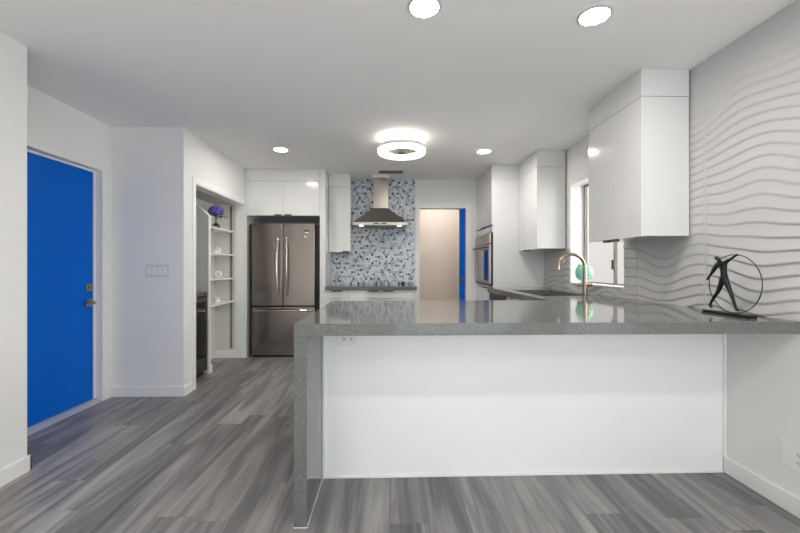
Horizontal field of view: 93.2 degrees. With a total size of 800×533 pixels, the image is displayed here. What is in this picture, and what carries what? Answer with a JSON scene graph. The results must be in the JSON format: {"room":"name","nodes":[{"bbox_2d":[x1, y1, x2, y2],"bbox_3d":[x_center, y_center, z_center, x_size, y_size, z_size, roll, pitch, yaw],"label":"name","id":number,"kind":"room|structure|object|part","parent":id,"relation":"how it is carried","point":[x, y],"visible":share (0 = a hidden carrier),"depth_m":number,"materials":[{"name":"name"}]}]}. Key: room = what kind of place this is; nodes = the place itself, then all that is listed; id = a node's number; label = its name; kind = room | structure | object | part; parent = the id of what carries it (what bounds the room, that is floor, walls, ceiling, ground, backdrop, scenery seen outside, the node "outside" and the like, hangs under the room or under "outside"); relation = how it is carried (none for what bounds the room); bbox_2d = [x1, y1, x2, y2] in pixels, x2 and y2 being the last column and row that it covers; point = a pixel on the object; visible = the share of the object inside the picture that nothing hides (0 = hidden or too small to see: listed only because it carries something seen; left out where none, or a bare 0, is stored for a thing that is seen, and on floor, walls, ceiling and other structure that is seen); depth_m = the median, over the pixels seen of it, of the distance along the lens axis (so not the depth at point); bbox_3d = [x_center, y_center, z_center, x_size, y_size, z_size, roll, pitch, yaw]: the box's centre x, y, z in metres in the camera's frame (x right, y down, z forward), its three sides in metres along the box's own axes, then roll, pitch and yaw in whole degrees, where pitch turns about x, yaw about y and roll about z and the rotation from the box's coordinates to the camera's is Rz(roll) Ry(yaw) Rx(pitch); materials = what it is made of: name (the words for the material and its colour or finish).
{"room":"kitchen","nodes":[
{"label":"kitchen","id":0,"kind":"room"},
{"bbox_2d":[0,31,26,469],"bbox_3d":[-2.150,-0.042,-0.043,0.130,2.440,4.435,0,0,-2],"label":"wall","id":1,"kind":"structure","parent":0,"point":[13,54],"depth_m":2.09,"materials":[{"name":"white paint"}]},
{"bbox_2d":[0,454,31,486],"bbox_3d":[-2.142,1.133,-0.035,0.145,0.090,4.450,0,0,-2],"label":"baseboard","id":2,"kind":"structure","parent":1,"relation":"attached to","point":[22,466],"depth_m":2.09,"materials":[{"name":"white paint"}]},
{"bbox_2d":[27,85,111,400],"bbox_3d":[-2.497,-0.042,2.276,0.435,2.440,2.290,0,0,-2],"label":"wall","id":3,"kind":"structure","parent":0,"point":[56,129],"depth_m":3.27,"materials":[{"name":"white paint"}]},
{"bbox_2d":[27,149,100,435],"bbox_3d":[-2.654,0.172,2.852,0.133,2.012,0.907,0,0,-2],"label":"door","id":4,"kind":"structure","parent":3,"relation":"in","point":[61,195],"depth_m":2.94,"materials":[{"name":"blue paint"}]},
{"bbox_3d":[-2.634,0.310,3.199,0.073,0.065,0.147,0,0,-2],"label":"lever handle","id":5,"kind":"part","parent":4,"relation":"part of","materials":[{"name":"silver metal"}]},
{"bbox_2d":[112,127,244,386],"bbox_3d":[-2.390,-0.042,4.615,0.780,2.440,2.380,0,0,-2],"label":"wall","id":6,"kind":"structure","parent":0,"point":[153,168],"depth_m":3.43,"materials":[{"name":"white paint"}]},
{"bbox_2d":[111,382,191,396],"bbox_3d":[-2.281,1.133,3.483,0.655,0.090,0.140,0,0,-2],"label":"baseboard","id":7,"kind":"structure","parent":6,"relation":"attached to","point":[161,391],"depth_m":3.41,"materials":[{"name":"white paint"}]},
{"bbox_2d":[145,264,168,276],"bbox_3d":[-2.196,0.036,3.423,0.204,0.109,0.014,0,0,-2],"label":"light switch","id":8,"kind":"object","parent":6,"relation":"attached to","point":[151,270],"visible":1,"depth_m":3.42,"materials":[{"name":"white plastic"}]},
{"bbox_2d":[192,176,244,390],"bbox_3d":[-2.045,0.158,4.229,0.127,2.040,1.299,0,0,-2],"label":"trim","id":9,"kind":"structure","parent":6,"relation":"attached to","point":[196,182],"depth_m":3.63,"materials":[{"name":"white paint"}]},
{"bbox_2d":[235,205,244,357],"bbox_3d":[-2.067,0.194,4.879,0.119,1.969,0.010,0,0,-2],"label":"trim","id":10,"kind":"structure","parent":6,"relation":"attached to","point":[239,209],"depth_m":4.87,"materials":[{"name":"white paint"}]},
{"bbox_2d":[196,190,233,204],"bbox_3d":[-2.439,-0.835,4.214,0.660,0.075,1.340,0,0,-2],"label":"ceiling","id":11,"kind":"structure","parent":0,"point":[200,195],"depth_m":4.50,"materials":[{"name":"grey paint"}]},
{"bbox_2d":[196,198,234,359],"bbox_3d":[-2.490,0.128,4.262,0.760,2.100,1.440,0,0,-2],"label":"wall","id":12,"kind":"structure","parent":0,"point":[220,314],"depth_m":4.89,"materials":[{"name":"white paint"}]},
{"bbox_2d":[211,226,233,232],"bbox_3d":[-2.252,-0.443,4.537,0.248,0.018,0.671,0,0,-2],"label":"shelf","id":13,"kind":"object","parent":12,"relation":"attached to","point":[213,229],"visible":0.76,"depth_m":4.64,"materials":[{"name":"white wood"}]},
{"bbox_2d":[208,205,226,227],"bbox_3d":[-2.145,-0.588,4.457,0.219,0.270,0.204,0,0,-31],"label":"flower vase","id":14,"kind":"object","parent":13,"relation":"on","point":[215,210],"visible":0.99,"depth_m":4.42,"materials":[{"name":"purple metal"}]},
{"bbox_2d":[211,300,233,306],"bbox_3d":[-2.252,0.447,4.537,0.248,0.018,0.671,0,0,-2],"label":"shelf","id":15,"kind":"object","parent":12,"relation":"attached to","point":[213,303],"visible":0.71,"depth_m":4.60,"materials":[{"name":"white wood"}]},
{"bbox_2d":[215,296,220,302],"bbox_3d":[-2.188,0.398,4.541,0.074,0.079,0.025,0,0,-13],"label":"ornament","id":16,"kind":"object","parent":15,"relation":"on","point":[217,300],"visible":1,"depth_m":4.53,"materials":[{"name":"white ceramic"}]},
{"bbox_2d":[211,253,233,255],"bbox_3d":[-2.252,-0.145,4.537,0.248,0.018,0.671,0,0,-2],"label":"shelf","id":17,"kind":"object","parent":12,"relation":"attached to","point":[212,254],"visible":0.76,"depth_m":4.67,"materials":[{"name":"white wood"}]},
{"bbox_2d":[214,247,220,253],"bbox_3d":[-2.188,-0.196,4.541,0.078,0.079,0.025,0,0,-13],"label":"ornament","id":18,"kind":"object","parent":17,"relation":"on","point":[218,248],"visible":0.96,"depth_m":4.53,"materials":[{"name":"white ceramic"}]},
{"bbox_2d":[211,278,233,280],"bbox_3d":[-2.252,0.153,4.537,0.248,0.018,0.671,0,0,-2],"label":"shelf","id":19,"kind":"object","parent":12,"relation":"attached to","point":[212,279],"visible":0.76,"depth_m":4.54,"materials":[{"name":"white wood"}]},
{"bbox_2d":[214,271,221,277],"bbox_3d":[-2.188,0.100,4.541,0.086,0.087,0.025,0,0,-13],"label":"ornament","id":20,"kind":"object","parent":19,"relation":"on","point":[215,272],"visible":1,"depth_m":4.53,"materials":[{"name":"white ceramic"}]},
{"bbox_2d":[215,351,234,357],"bbox_3d":[-2.258,1.133,4.881,0.258,0.090,0.015,0,0,-2],"label":"baseboard","id":21,"kind":"structure","parent":12,"relation":"attached to","point":[218,354],"depth_m":4.87,"materials":[{"name":"white paint"}]},
{"bbox_2d":[230,206,231,347],"bbox_3d":[-2.182,0.138,4.886,0.030,1.840,0.009,0,0,-2],"label":"shelf standard","id":22,"kind":"object","parent":12,"relation":"attached to","point":[230,206],"visible":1,"depth_m":4.88,"materials":[{"name":"grey"}]},
{"bbox_2d":[267,180,477,299],"bbox_3d":[-0.130,-0.042,5.674,3.798,2.440,0.390,0,0,-2],"label":"wall","id":23,"kind":"structure","parent":0,"point":[426,191],"depth_m":5.51,"materials":[{"name":"white paint"}]},
{"bbox_2d":[247,169,319,222],"bbox_3d":[-1.524,-0.955,5.290,0.939,0.613,0.836,0,0,-2],"label":"upper cabinet","id":24,"kind":"object","parent":23,"relation":"attached to","point":[273,195],"visible":0.88,"depth_m":4.90,"materials":[{"name":"white paint"}]},
{"bbox_3d":[-1.748,-0.882,4.898,0.468,0.444,0.019,0,0,-2],"label":"door","id":25,"kind":"part","parent":24,"relation":"part of","materials":[{"name":"white paint"}]},
{"bbox_3d":[-1.278,-0.882,4.911,0.468,0.444,0.019,0,0,-2],"label":"door","id":26,"kind":"part","parent":24,"relation":"part of","materials":[{"name":"white paint"}]},
{"bbox_2d":[329,174,352,252],"bbox_3d":[-0.828,-0.723,5.297,0.296,1.076,0.301,0,0,-2],"label":"upper cabinet","id":27,"kind":"object","parent":23,"relation":"attached to","point":[340,185],"visible":1,"depth_m":5.17,"materials":[{"name":"white paint"}]},
{"bbox_2d":[332,179,414,283],"bbox_3d":[-0.381,-0.502,5.466,1.201,1.521,0.008,0,0,-2],"label":"backsplash","id":28,"kind":"structure","parent":23,"relation":"attached to","point":[379,256],"depth_m":5.47,"materials":[{"name":"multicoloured tile"}]},
{"bbox_2d":[353,175,407,228],"bbox_3d":[-0.268,-0.901,5.236,0.730,0.719,0.454,0,0,-2],"label":"range hood","id":29,"kind":"object","parent":23,"relation":"attached to","point":[380,216],"visible":1,"depth_m":5.18,"materials":[{"name":"silver metal"}]},
{"bbox_2d":[415,204,470,300],"bbox_3d":[0.629,0.133,5.493,0.815,2.090,0.014,0,0,-2],"label":"trim","id":30,"kind":"structure","parent":23,"relation":"attached to","point":[417,206],"depth_m":5.49,"materials":[{"name":"white paint"}]},
{"bbox_2d":[459,209,464,299],"bbox_3d":[0.914,0.163,5.564,0.078,2.010,0.048,0,0,-2],"label":"door","id":31,"kind":"structure","parent":23,"relation":"in","point":[461,211],"depth_m":5.55,"materials":[{"name":"blue paint"}]},
{"bbox_2d":[0,0,795,179],"bbox_3d":[-0.404,-1.312,2.290,4.920,0.100,9.200,0,0,-2],"label":"ceiling","id":32,"kind":"structure","parent":0,"point":[326,82],"depth_m":2.37,"materials":[{"name":"white paint"}]},
{"bbox_2d":[272,147,288,151],"bbox_3d":[-1.284,-1.257,4.066,0.166,0.008,0.166,0,0,-2],"label":"recessed light","id":33,"kind":"object","parent":32,"relation":"in","point":[278,149],"visible":1,"depth_m":4.06,"materials":[{"name":"white"}]},
{"bbox_2d":[376,170,404,173],"bbox_3d":[-0.121,-1.260,5.044,0.380,0.004,0.230,0,0,-2],"label":"ceiling vent","id":34,"kind":"object","parent":32,"relation":"in","point":[378,171],"visible":1,"depth_m":5.01,"materials":[{"name":"grey metal"}]},
{"bbox_2d":[377,135,425,159],"bbox_3d":[0.016,-1.183,3.722,0.476,0.158,0.476,0,0,-2],"label":"ceiling light","id":35,"kind":"object","parent":32,"relation":"attached to","point":[400,147],"visible":1,"depth_m":3.61,"materials":[{"name":"white plastic"}]},
{"bbox_2d":[377,143,425,159],"bbox_3d":[0.016,-1.123,3.722,0.476,0.039,0.476,0,0,-2],"label":"diffuser","id":36,"kind":"object","parent":35,"relation":"attached to","point":[406,151],"depth_m":3.68,"materials":[{"name":"white plastic"}]},
{"bbox_2d":[386,148,417,156],"bbox_3d":[0.016,-1.119,3.722,0.324,0.013,0.324,0,0,-2],"label":"grille","id":37,"kind":"object","parent":35,"relation":"attached to","point":[401,152],"depth_m":3.74,"materials":[{"name":"silver metal"}]},
{"bbox_2d":[407,0,441,18],"bbox_3d":[0.119,-1.257,1.834,0.166,0.008,0.166,0,0,-2],"label":"recessed light","id":38,"kind":"object","parent":32,"relation":"in","point":[423,9],"visible":1,"depth_m":1.84,"materials":[{"name":"white plastic"}]},
{"bbox_2d":[476,149,491,153],"bbox_3d":[0.915,-1.257,4.127,0.166,0.008,0.166,0,0,-2],"label":"recessed light","id":39,"kind":"object","parent":32,"relation":"in","point":[480,151],"visible":1,"depth_m":4.13,"materials":[{"name":"white plastic"}]},
{"bbox_2d":[576,4,613,26],"bbox_3d":[0.977,-1.257,1.898,0.166,0.008,0.166,0,0,-2],"label":"recessed light","id":40,"kind":"object","parent":32,"relation":"in","point":[594,15],"visible":1,"depth_m":1.89,"materials":[{"name":"white plastic"}]},
{"bbox_2d":[0,355,799,532],"bbox_3d":[-0.404,1.228,2.290,4.920,0.100,9.200,0,0,-2],"label":"floor","id":41,"kind":"structure","parent":0,"point":[218,457],"depth_m":1.99,"materials":[{"name":"grey wood"}]},
{"bbox_2d":[196,295,206,377],"bbox_3d":[-2.401,0.746,3.854,0.616,0.865,0.580,0,0,-2],"label":"wine cooler","id":42,"kind":"object","parent":41,"relation":"on","point":[201,301],"visible":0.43,"depth_m":4.02,"materials":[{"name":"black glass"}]},
{"bbox_3d":[-2.108,0.718,3.865,0.002,0.680,0.485,0,0,-2],"label":"glass","id":43,"kind":"part","parent":42,"relation":"part of","materials":[{"name":"black glass"}]},
{"bbox_2d":[196,291,207,295],"bbox_3d":[-2.428,0.291,3.840,0.656,0.037,0.588,0,0,-2],"label":"countertop","id":44,"kind":"structure","parent":42,"relation":"on","point":[198,293],"depth_m":4.03,"materials":[{"name":"grey stone"}]},
{"bbox_2d":[196,204,212,373],"bbox_3d":[-2.428,0.246,4.174,0.676,1.864,0.070,0,0,-2],"label":"wall","id":45,"kind":"structure","parent":41,"relation":"on","point":[203,219],"depth_m":4.16,"materials":[{"name":"grey paint"}]},
{"bbox_3d":[-2.439,0.253,4.175,0.652,1.850,0.038,0,0,-2],"label":"panel","id":46,"kind":"part","parent":45,"relation":"part of","materials":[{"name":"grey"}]},
{"bbox_2d":[245,169,266,357],"bbox_3d":[-2.006,-0.042,5.287,0.022,2.439,0.798,0,0,-2],"label":"panel","id":47,"kind":"object","parent":41,"relation":"on","point":[249,220],"visible":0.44,"depth_m":4.92,"materials":[{"name":"white paint"}]},
{"bbox_2d":[250,223,319,356],"bbox_3d":[-1.524,0.309,5.263,0.902,1.738,0.872,0,0,-2],"label":"refrigerator","id":48,"kind":"object","parent":41,"relation":"on","point":[284,257],"visible":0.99,"depth_m":4.90,"materials":[{"name":"silver metal"}]},
{"bbox_3d":[-1.722,-0.025,4.926,0.397,1.070,0.065,0,0,-2],"label":"door","id":49,"kind":"part","parent":48,"relation":"part of","materials":[{"name":"silver metal"}]},
{"bbox_3d":[-1.576,0.003,4.863,0.031,0.765,0.075,0,0,-2],"label":"handle","id":50,"kind":"part","parent":48,"relation":"part of","materials":[{"name":"silver metal"}]},
{"bbox_3d":[-1.512,0.566,4.865,0.776,0.025,0.074,0,0,-2],"label":"handle","id":51,"kind":"part","parent":48,"relation":"part of","materials":[{"name":"silver metal"}]},
{"bbox_3d":[-1.514,0.837,4.932,0.812,0.627,0.065,0,0,-2],"label":"freezer drawer","id":52,"kind":"part","parent":48,"relation":"part of","materials":[{"name":"silver metal"}]},
{"bbox_3d":[-1.459,0.003,4.866,0.031,0.765,0.075,0,0,-2],"label":"handle","id":53,"kind":"part","parent":48,"relation":"part of","materials":[{"name":"silver metal"}]},
{"bbox_3d":[-1.312,-0.025,4.938,0.407,1.070,0.065,0,0,-2],"label":"door","id":54,"kind":"part","parent":48,"relation":"part of","materials":[{"name":"silver metal"}]},
{"bbox_2d":[320,169,331,307],"bbox_3d":[-1.013,-0.042,5.181,0.073,2.439,0.544,0,0,-2],"label":"panel","id":55,"kind":"object","parent":41,"relation":"on","point":[325,255],"visible":0.44,"depth_m":4.91,"materials":[{"name":"white paint"}]},
{"bbox_2d":[325,290,348,304],"bbox_3d":[-0.823,0.742,5.154,0.298,0.872,0.606,0,0,-2],"label":"base cabinet","id":56,"kind":"object","parent":41,"relation":"on","point":[330,295],"visible":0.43,"depth_m":4.89,"materials":[{"name":"white paint"}]},
{"bbox_3d":[-0.816,0.577,4.899,0.296,0.322,0.019,0,0,-2],"label":"drawer","id":57,"kind":"part","parent":56,"relation":"part of","materials":[{"name":"white paint"}]},
{"bbox_3d":[-0.816,0.361,4.899,0.296,0.103,0.019,0,0,-2],"label":"drawer","id":58,"kind":"part","parent":56,"relation":"part of","materials":[{"name":"white paint"}]},
{"bbox_2d":[349,290,380,300],"bbox_3d":[-0.462,0.742,5.164,0.420,0.872,0.606,0,0,-2],"label":"base cabinet","id":59,"kind":"object","parent":41,"relation":"on","point":[354,295],"visible":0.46,"depth_m":4.90,"materials":[{"name":"white paint"}]},
{"bbox_3d":[-0.455,0.577,4.909,0.418,0.322,0.019,0,0,-2],"label":"drawer","id":60,"kind":"part","parent":59,"relation":"part of","materials":[{"name":"white paint"}]},
{"bbox_2d":[381,290,412,300],"bbox_3d":[-0.043,0.742,5.176,0.415,0.872,0.606,0,0,-2],"label":"base cabinet","id":61,"kind":"object","parent":41,"relation":"on","point":[386,295],"visible":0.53,"depth_m":4.91,"materials":[{"name":"white paint"}]},
{"bbox_2d":[325,284,416,289],"bbox_3d":[-0.381,0.281,5.168,1.185,0.047,0.584,0,0,-2],"label":"countertop","id":62,"kind":"structure","parent":61,"relation":"on","point":[333,286],"depth_m":4.88,"materials":[{"name":"grey stone"}]},
{"bbox_3d":[-0.036,0.577,4.920,0.413,0.322,0.019,0,0,-2],"label":"drawer","id":63,"kind":"part","parent":61,"relation":"part of","materials":[{"name":"white paint"}]},
{"bbox_2d":[413,290,415,300],"bbox_3d":[0.186,0.742,5.209,0.041,0.872,0.553,0,0,-2],"label":"filler panel","id":64,"kind":"object","parent":41,"relation":"on","point":[414,291],"visible":0.14,"depth_m":4.93,"materials":[{"name":"white paint"}]},
{"bbox_2d":[490,293,505,299],"bbox_3d":[1.438,0.746,4.371,0.716,0.864,0.652,0,0,-2],"label":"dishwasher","id":65,"kind":"object","parent":41,"relation":"on","point":[493,296],"visible":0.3,"depth_m":4.38,"materials":[{"name":"black metal"}]},
{"bbox_2d":[476,165,543,299],"bbox_3d":[1.444,-0.042,5.111,0.681,2.439,0.821,0,0,-2],"label":"tall cabinet","id":66,"kind":"object","parent":41,"relation":"on","point":[497,187],"visible":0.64,"depth_m":4.70,"materials":[{"name":"white paint"}]},
{"bbox_3d":[1.130,-0.802,5.308,0.019,0.560,0.407,0,0,-2],"label":"door","id":67,"kind":"part","parent":66,"relation":"part of","materials":[{"name":"white paint"}]},
{"bbox_2d":[473,233,492,285],"bbox_3d":[1.390,-0.089,5.110,0.672,0.665,0.769,0,0,-2],"label":"wall oven","id":68,"kind":"object","parent":66,"relation":"in","point":[484,243],"visible":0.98,"depth_m":4.95,"materials":[{"name":"silver metal"}]},
{"bbox_3d":[1.103,-0.017,5.102,0.002,0.390,0.649,0,0,-2],"label":"glass","id":69,"kind":"part","parent":68,"relation":"part of","materials":[{"name":"black"}]},
{"bbox_3d":[1.115,-0.033,5.103,0.023,0.498,0.769,0,0,-2],"label":"oven door","id":70,"kind":"part","parent":68,"relation":"part of","materials":[{"name":"silver metal"}]},
{"bbox_3d":[1.115,-0.357,5.103,0.023,0.126,0.769,0,0,-2],"label":"control panel","id":71,"kind":"part","parent":68,"relation":"part of","materials":[{"name":"silver metal"}]},
{"bbox_3d":[1.135,0.480,5.103,0.019,0.395,0.817,0,0,-2],"label":"drawer","id":72,"kind":"part","parent":66,"relation":"part of","materials":[{"name":"white paint"}]},
{"bbox_3d":[1.141,-0.802,4.898,0.019,0.560,0.407,0,0,-2],"label":"door","id":73,"kind":"part","parent":66,"relation":"part of","materials":[{"name":"white paint"}]},
{"bbox_2d":[323,334,726,478],"bbox_3d":[0.709,0.747,2.484,2.298,0.863,0.714,0,0,-2],"label":"panel","id":74,"kind":"object","parent":41,"relation":"on","point":[426,405],"visible":0.72,"depth_m":2.14,"materials":[{"name":"white paint"}]},
{"bbox_2d":[337,336,357,345],"bbox_3d":[-0.291,0.404,2.105,0.118,0.074,0.009,0,0,-2],"label":"outlet","id":75,"kind":"object","parent":74,"relation":"attached to","point":[341,340],"visible":0.84,"depth_m":2.10,"materials":[{"name":"white plastic"}]},
{"bbox_2d":[341,336,346,341],"bbox_3d":[-0.311,0.404,2.102,0.030,0.030,0.002,0,0,-2],"label":"socket","id":76,"kind":"object","parent":75,"relation":"attached to","point":[343,338],"depth_m":2.10,"materials":[{"name":"grey plastic"}]},
{"bbox_2d":[349,336,353,341],"bbox_3d":[-0.271,0.404,2.103,0.030,0.030,0.002,0,0,-2],"label":"socket","id":77,"kind":"object","parent":75,"relation":"attached to","point":[351,338],"depth_m":2.10,"materials":[{"name":"grey plastic"}]},
{"bbox_2d":[294,300,799,527],"bbox_3d":[0.684,0.718,2.307,2.358,0.920,1.147,0,0,-2],"label":"countertop","id":78,"kind":"structure","parent":74,"relation":"on","point":[443,317],"depth_m":1.77,"materials":[{"name":"grey stone"}]},
{"bbox_3d":[-0.465,0.745,2.275,0.059,0.862,1.145,0,0,-2],"label":"waterfall panel","id":79,"kind":"part","parent":78,"relation":"part of","materials":[{"name":"grey stone"}]},
{"bbox_2d":[702,254,762,317],"bbox_3d":[1.745,0.096,1.986,0.052,0.322,0.328,0,0,-2],"label":"sculpture","id":80,"kind":"object","parent":78,"relation":"on","point":[723,279],"visible":1,"depth_m":2.01,"materials":[{"name":"black metal"}]},
{"bbox_3d":[1.494,0.746,3.068,0.695,0.864,0.390,0,0,-2],"label":"base cabinet","id":81,"kind":"object","parent":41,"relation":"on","visible":0},
{"bbox_2d":[488,287,635,299],"bbox_3d":[1.468,0.286,3.803,0.708,0.056,1.798,0,0,-2],"label":"countertop","id":82,"kind":"structure","parent":81,"relation":"on","point":[520,293],"depth_m":3.75,"materials":[{"name":"grey stone"}]},
{"bbox_2d":[556,253,592,293],"bbox_3d":[1.638,0.064,3.547,0.342,0.386,0.060,0,0,-2],"label":"kitchen faucet","id":83,"kind":"object","parent":82,"relation":"on","point":[584,284],"visible":1,"depth_m":3.54,"materials":[{"name":"silver metal"}]},
{"bbox_2d":[419,209,458,300],"bbox_3d":[0.677,-0.042,6.221,1.300,2.440,1.200,0,0,-2],"label":"wall","id":84,"kind":"structure","parent":0,"point":[438,229],"depth_m":6.72,"materials":[{"name":"beige paint"}]},
{"bbox_2d":[546,136,799,497],"bbox_3d":[1.976,-0.042,1.756,0.192,2.440,7.800,0,0,-2],"label":"wall","id":85,"kind":"structure","parent":0,"point":[763,370],"depth_m":1.99,"materials":[{"name":"white paint"}]},
{"bbox_2d":[518,150,564,251],"bbox_3d":[1.626,-0.718,4.406,0.332,1.087,0.598,0,0,-2],"label":"upper cabinet","id":86,"kind":"object","parent":85,"relation":"attached to","point":[541,176],"visible":1,"depth_m":4.11,"materials":[{"name":"white paint"}]},
{"bbox_3d":[1.485,-0.638,4.552,0.019,0.891,0.298,0,0,-2],"label":"door","id":87,"kind":"part","parent":86,"relation":"part of","materials":[{"name":"white paint"}]},
{"bbox_3d":[1.493,-0.638,4.252,0.019,0.891,0.298,0,0,-2],"label":"door","id":88,"kind":"part","parent":86,"relation":"part of","materials":[{"name":"white paint"}]},
{"bbox_2d":[544,248,570,290],"bbox_3d":[1.801,0.032,4.366,0.012,0.452,0.688,0,0,-2],"label":"tile backsplash","id":89,"kind":"structure","parent":85,"relation":"attached to","point":[553,278],"depth_m":4.33,"materials":[{"name":"grey tile"}]},
{"bbox_2d":[570,184,623,287],"bbox_3d":[1.912,-0.342,3.565,0.189,1.040,0.920,0,0,-2],"label":"window","id":90,"kind":"structure","parent":85,"relation":"in","point":[606,260],"depth_m":3.68,"materials":[{"name":"white glass"}]},
{"bbox_2d":[575,264,592,282],"bbox_3d":[1.878,0.074,3.854,0.167,0.191,0.167,0,0,-2],"label":"glass vase","id":91,"kind":"object","parent":90,"relation":"on","point":[579,270],"visible":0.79,"depth_m":3.80,"materials":[{"name":"teal glass"}]},
{"bbox_3d":[1.894,0.174,3.564,0.154,0.008,0.918,0,0,-2],"label":"sill","id":92,"kind":"part","parent":90,"relation":"part of","materials":[{"name":"white paint"}]},
{"bbox_3d":[1.980,-0.342,3.754,0.005,1.000,0.506,0,0,-2],"label":"pane","id":93,"kind":"part","parent":90,"relation":"part of","materials":[{"name":"clear glass"}]},
{"bbox_3d":[2.001,-0.342,3.304,0.005,1.000,0.354,0,0,-2],"label":"pane","id":94,"kind":"part","parent":90,"relation":"part of","materials":[{"name":"clear glass"}]},
{"bbox_2d":[570,284,623,297],"bbox_3d":[1.823,0.222,3.562,0.011,0.072,0.918,0,0,-2],"label":"tile backsplash","id":95,"kind":"structure","parent":85,"relation":"attached to","point":[615,292],"depth_m":3.42,"materials":[{"name":"grey tile"}]},
{"bbox_2d":[589,68,688,242],"bbox_3d":[1.673,-0.718,2.729,0.332,1.087,0.638,0,0,-2],"label":"upper cabinet","id":96,"kind":"object","parent":85,"relation":"attached to","point":[639,132],"visible":1,"depth_m":2.42,"materials":[{"name":"white paint"}]},
{"bbox_3d":[1.532,-0.638,2.885,0.019,0.891,0.318,0,0,-2],"label":"door","id":97,"kind":"part","parent":96,"relation":"part of","materials":[{"name":"white paint"}]},
{"bbox_3d":[1.540,-0.638,2.565,0.019,0.891,0.318,0,0,-2],"label":"door","id":98,"kind":"part","parent":96,"relation":"part of","materials":[{"name":"white paint"}]},
{"bbox_2d":[623,0,799,320],"bbox_3d":[1.866,-0.502,2.028,0.012,1.518,2.150,0,0,-2],"label":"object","id":99,"kind":"structure","parent":85,"relation":"attached to","point":[744,98],"depth_m":2.07,"materials":[{"name":"grey"}]},
{"bbox_2d":[723,457,799,518],"bbox_3d":[1.883,1.133,1.361,0.015,0.090,1.615,0,0,-2],"label":"baseboard","id":100,"kind":"structure","parent":85,"relation":"attached to","point":[769,490],"depth_m":1.93,"materials":[{"name":"white paint"}]},
{"bbox_2d":[781,438,799,472],"bbox_3d":[1.875,0.906,1.773,0.008,0.125,0.170,0,0,-2],"label":"outlet","id":101,"kind":"object","parent":85,"relation":"attached to","point":[790,452],"visible":1,"depth_m":1.81,"materials":[{"name":"white plastic"}]}
]}

